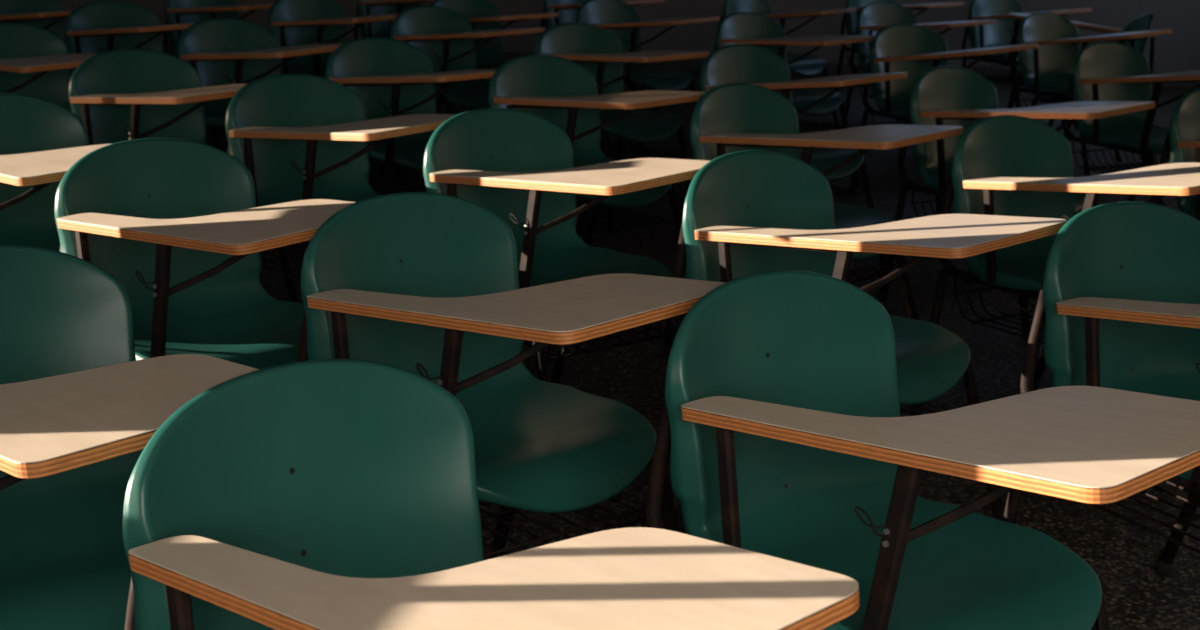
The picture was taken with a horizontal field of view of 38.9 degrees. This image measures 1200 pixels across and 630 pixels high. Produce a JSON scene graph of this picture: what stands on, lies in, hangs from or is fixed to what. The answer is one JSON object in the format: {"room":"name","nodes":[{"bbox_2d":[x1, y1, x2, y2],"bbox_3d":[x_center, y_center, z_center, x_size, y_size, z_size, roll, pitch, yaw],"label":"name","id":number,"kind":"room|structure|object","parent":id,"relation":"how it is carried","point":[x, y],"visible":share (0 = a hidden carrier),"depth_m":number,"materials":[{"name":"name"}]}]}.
{"room":"classroom","nodes":[
{"label":"classroom","id":0,"kind":"room"},
{"bbox_2d":[57,0,1199,73],"bbox_3d":[0.370,-3.591,12.584,10.820,3.500,0.160,2,14,0],"label":"wall","id":1,"kind":"structure","parent":0,"point":[1178,50],"depth_m":12.83,"materials":[{"name":"paint"}]},
{"bbox_2d":[66,38,1199,86],"bbox_3d":[0.314,-1.915,12.908,10.500,0.090,0.015,2,14,0],"label":"baseboard","id":2,"kind":"structure","parent":1,"relation":"attached to","point":[694,63],"depth_m":12.90,"materials":[{"name":"brown"}]},
{"bbox_2d":[141,53,1199,629],"bbox_3d":[0.257,-0.194,6.337,10.900,0.100,14.000,2,14,0],"label":"floor","id":3,"kind":"structure","parent":0,"point":[1123,557],"depth_m":4.74,"materials":[{"name":"carpet"}]},
{"bbox_2d":[0,0,72,75],"bbox_3d":[-2.482,-1.072,7.718,0.751,0.763,0.514,15,19,42],"label":"armchair","id":4,"kind":"object","parent":3,"relation":"on","point":[49,15],"visible":0.27,"depth_m":7.91,"materials":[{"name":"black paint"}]},
{"bbox_2d":[0,23,95,110],"bbox_3d":[-1.899,-0.593,5.859,0.513,0.763,0.753,-11,19,-41],"label":"armchair","id":5,"kind":"object","parent":3,"relation":"on","point":[35,61],"visible":0.24,"depth_m":6.08,"materials":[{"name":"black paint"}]},
{"bbox_2d":[0,93,109,250],"bbox_3d":[-1.242,-0.087,3.905,0.514,0.763,0.753,-11,19,-41],"label":"armchair","id":6,"kind":"object","parent":3,"relation":"on","point":[41,139],"visible":0.26,"depth_m":4.11,"materials":[{"name":"green plastic"}]},
{"bbox_2d":[0,244,259,629],"bbox_3d":[-0.668,0.348,2.224,0.515,0.763,0.752,-11,19,-42],"label":"armchair","id":7,"kind":"object","parent":3,"relation":"on","point":[78,409],"visible":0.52,"depth_m":2.21,"materials":[{"name":"green plastic"}]},
{"bbox_2d":[65,0,220,148],"bbox_3d":[-1.898,-0.919,7.176,0.514,0.763,0.751,-11,19,-42],"label":"armchair","id":8,"kind":"object","parent":3,"relation":"on","point":[99,26],"visible":0.23,"depth_m":7.30,"materials":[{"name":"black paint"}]},
{"bbox_2d":[69,49,299,302],"bbox_3d":[-1.229,-0.379,5.086,0.516,0.763,0.751,-11,19,-42],"label":"armchair","id":9,"kind":"object","parent":3,"relation":"on","point":[120,95],"visible":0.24,"depth_m":5.21,"materials":[{"name":"green plastic"}]},
{"bbox_2d":[55,138,354,368],"bbox_3d":[-0.691,0.084,3.286,0.516,0.763,0.752,-12,19,-43],"label":"armchair","id":10,"kind":"object","parent":3,"relation":"on","point":[179,224],"visible":0.64,"depth_m":3.39,"materials":[{"name":"green plastic"}]},
{"bbox_2d":[163,0,272,147],"bbox_3d":[-1.820,-1.260,8.568,0.752,0.763,0.514,14,18,39],"label":"armchair","id":11,"kind":"object","parent":3,"relation":"on","point":[176,11],"visible":0.31,"depth_m":8.57,"materials":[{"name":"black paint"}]},
{"bbox_2d":[177,18,343,151],"bbox_3d":[-1.225,-0.705,6.406,0.751,0.763,0.516,15,19,42],"label":"armchair","id":12,"kind":"object","parent":3,"relation":"on","point":[223,51],"visible":0.41,"depth_m":6.51,"materials":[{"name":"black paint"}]},
{"bbox_2d":[268,0,397,77],"bbox_3d":[-1.198,-1.101,8.011,0.752,0.763,0.515,15,19,42],"label":"armchair","id":13,"kind":"object","parent":3,"relation":"on","point":[291,22],"visible":0.43,"depth_m":8.11,"materials":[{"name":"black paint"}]},
{"bbox_2d":[225,74,457,279],"bbox_3d":[-0.639,-0.224,4.537,0.517,0.763,0.751,-11,19,-42],"label":"armchair","id":14,"kind":"object","parent":3,"relation":"on","point":[298,137],"visible":0.41,"depth_m":4.67,"materials":[{"name":"green plastic"}]},
{"bbox_2d":[354,0,433,38],"bbox_3d":[-1.017,-1.492,9.613,0.514,0.763,0.751,-11,19,-42],"label":"armchair","id":15,"kind":"object","parent":3,"relation":"on","point":[382,29],"visible":0.2,"depth_m":9.70,"materials":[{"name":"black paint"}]},
{"bbox_2d":[326,37,496,194],"bbox_3d":[-0.572,-0.526,5.769,0.513,0.763,0.751,-11,19,-41],"label":"armchair","id":16,"kind":"object","parent":3,"relation":"on","point":[390,77],"visible":0.46,"depth_m":5.89,"materials":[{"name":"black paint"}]},
{"bbox_2d":[379,6,544,177],"bbox_3d":[-0.560,-0.947,7.472,0.514,0.763,0.751,-11,19,-41],"label":"armchair","id":17,"kind":"object","parent":3,"relation":"on","point":[445,35],"visible":0.54,"depth_m":7.60,"materials":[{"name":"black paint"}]},
{"bbox_2d":[123,359,858,629],"bbox_3d":[-0.115,0.497,1.695,0.514,0.763,0.751,-11,19,-43],"label":"armchair","id":18,"kind":"object","parent":3,"relation":"on","point":[320,494],"visible":1,"depth_m":1.73,"materials":[{"name":"green plastic"}]},
{"bbox_2d":[430,0,557,82],"bbox_3d":[-0.510,-1.174,8.398,0.514,0.763,0.751,-9,18,-37],"label":"armchair","id":19,"kind":"object","parent":3,"relation":"on","point":[483,15],"visible":0.27,"depth_m":8.63,"materials":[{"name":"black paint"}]},
{"bbox_2d":[297,192,723,560],"bbox_3d":[-0.128,0.234,2.756,0.516,0.763,0.750,-11,19,-41],"label":"armchair","id":20,"kind":"object","parent":3,"relation":"on","point":[424,284],"visible":0.66,"depth_m":2.80,"materials":[{"name":"green plastic"}]},
{"bbox_2d":[423,108,709,383],"bbox_3d":[-0.051,-0.055,3.935,0.517,0.763,0.751,-10,18,-41],"label":"armchair","id":21,"kind":"object","parent":3,"relation":"on","point":[516,165],"visible":0.66,"depth_m":4.04,"materials":[{"name":"green plastic"}]},
{"bbox_2d":[488,54,704,268],"bbox_3d":[0.008,-0.399,5.333,0.514,0.763,0.752,-10,18,-41],"label":"armchair","id":22,"kind":"object","parent":3,"relation":"on","point":[559,90],"visible":0.4,"depth_m":5.40,"materials":[{"name":"green plastic"}]},
{"bbox_2d":[539,0,664,109],"bbox_3d":[0.034,-1.505,9.807,0.514,0.763,0.751,-11,19,-42],"label":"armchair","id":23,"kind":"object","parent":3,"relation":"on","point":[567,10],"visible":0.09,"depth_m":9.84,"materials":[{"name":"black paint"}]},
{"bbox_2d":[535,23,709,235],"bbox_3d":[0.098,-0.744,6.741,0.513,0.763,0.752,-10,18,-40],"label":"armchair","id":24,"kind":"object","parent":3,"relation":"on","point":[592,47],"visible":0.52,"depth_m":6.79,"materials":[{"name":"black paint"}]},
{"bbox_2d":[576,0,719,157],"bbox_3d":[0.243,-1.168,8.476,0.515,0.763,0.751,-12,19,-43],"label":"armchair","id":25,"kind":"object","parent":3,"relation":"on","point":[620,19],"visible":0.54,"depth_m":8.52,"materials":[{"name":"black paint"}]},
{"bbox_2d":[720,0,856,129],"bbox_3d":[1.047,-1.387,9.469,0.751,0.763,0.515,14,18,40],"label":"armchair","id":26,"kind":"object","parent":3,"relation":"on","point":[810,65],"visible":0.27,"depth_m":9.45,"materials":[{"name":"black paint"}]},
{"bbox_2d":[714,12,873,186],"bbox_3d":[0.889,-0.969,7.756,0.513,0.763,0.752,-10,18,-40],"label":"armchair","id":27,"kind":"object","parent":3,"relation":"on","point":[749,28],"visible":0.37,"depth_m":7.78,"materials":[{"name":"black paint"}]},
{"bbox_2d":[688,44,907,270],"bbox_3d":[0.710,-0.535,5.979,0.516,0.763,0.750,-10,18,-39],"label":"armchair","id":28,"kind":"object","parent":3,"relation":"on","point":[735,63],"visible":0.32,"depth_m":6.04,"materials":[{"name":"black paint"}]},
{"bbox_2d":[661,83,962,354],"bbox_3d":[0.612,-0.219,4.687,0.514,0.763,0.752,-11,19,-43],"label":"armchair","id":29,"kind":"object","parent":3,"relation":"on","point":[732,117],"visible":0.41,"depth_m":4.75,"materials":[{"name":"green plastic"}]},
{"bbox_2d":[644,150,1066,519],"bbox_3d":[0.526,0.101,3.385,0.515,0.763,0.751,-11,19,-41],"label":"armchair","id":30,"kind":"object","parent":3,"relation":"on","point":[748,212],"visible":0.6,"depth_m":3.41,"materials":[{"name":"green plastic"}]},
{"bbox_2d":[834,0,963,121],"bbox_3d":[1.865,-1.603,10.453,0.514,0.763,0.751,-9,17,-37],"label":"armchair","id":31,"kind":"object","parent":3,"relation":"on","point":[849,18],"visible":0.14,"depth_m":10.52,"materials":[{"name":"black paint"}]},
{"bbox_2d":[841,2,994,159],"bbox_3d":[1.701,-1.234,8.938,0.514,0.763,0.751,-8,17,-35],"label":"armchair","id":32,"kind":"object","parent":3,"relation":"on","point":[875,16],"visible":0.23,"depth_m":9.06,"materials":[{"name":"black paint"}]},
{"bbox_2d":[645,270,1199,629],"bbox_3d":[0.443,0.386,2.220,0.516,0.763,0.751,-10,18,-39],"label":"armchair","id":33,"kind":"object","parent":3,"relation":"on","point":[783,429],"visible":0.84,"depth_m":2.26,"materials":[{"name":"green plastic"}]},
{"bbox_2d":[848,24,1037,214],"bbox_3d":[1.509,-0.835,7.300,0.518,0.763,0.749,-7,16,-32],"label":"armchair","id":34,"kind":"object","parent":3,"relation":"on","point":[912,49],"visible":0.44,"depth_m":7.45,"materials":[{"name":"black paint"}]},
{"bbox_2d":[878,66,1154,335],"bbox_3d":[1.350,-0.373,5.411,0.515,0.763,0.751,-10,18,-40],"label":"armchair","id":35,"kind":"object","parent":3,"relation":"on","point":[941,95],"visible":0.38,"depth_m":5.47,"materials":[{"name":"green plastic"}]},
{"bbox_2d":[961,0,1090,128],"bbox_3d":[2.547,-1.500,10.127,0.517,0.763,0.750,-7,16,-31],"label":"armchair","id":36,"kind":"object","parent":3,"relation":"on","point":[1005,30],"visible":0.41,"depth_m":10.28,"materials":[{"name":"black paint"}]},
{"bbox_2d":[909,115,1199,415],"bbox_3d":[1.214,-0.059,4.122,0.518,0.763,0.750,-9,17,-36],"label":"armchair","id":37,"kind":"object","parent":3,"relation":"on","point":[1003,165],"visible":0.51,"depth_m":4.24,"materials":[{"name":"green plastic"}]},
{"bbox_2d":[1007,13,1154,162],"bbox_3d":[2.555,-1.265,9.181,0.751,0.763,0.514,11,16,32],"label":"armchair","id":38,"kind":"object","parent":3,"relation":"on","point":[1141,23],"visible":0.12,"depth_m":9.09,"materials":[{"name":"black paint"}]},
{"bbox_2d":[1007,13,1171,176],"bbox_3d":[2.438,-1.089,8.454,0.518,0.763,0.749,-8,17,-35],"label":"armchair","id":39,"kind":"object","parent":3,"relation":"on","point":[1047,69],"visible":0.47,"depth_m":8.59,"materials":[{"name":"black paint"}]},
{"bbox_2d":[1002,201,1199,576],"bbox_3d":[1.106,0.247,2.872,0.518,0.763,0.748,-6,16,-30],"label":"armchair","id":40,"kind":"object","parent":3,"relation":"on","point":[1118,303],"visible":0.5,"depth_m":3.07,"materials":[{"name":"green plastic"}]},
{"bbox_2d":[1061,42,1199,203],"bbox_3d":[2.212,-0.653,6.659,0.518,0.763,0.749,-7,17,-33],"label":"armchair","id":41,"kind":"object","parent":3,"relation":"on","point":[1102,71],"visible":0.74,"depth_m":6.80,"materials":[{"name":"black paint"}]},
{"bbox_2d":[1154,88,1199,220],"bbox_3d":[2.038,-0.250,5.008,0.518,0.763,0.747,-6,16,-29],"label":"armchair","id":42,"kind":"object","parent":3,"relation":"on","point":[1182,141],"visible":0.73,"depth_m":5.11,"materials":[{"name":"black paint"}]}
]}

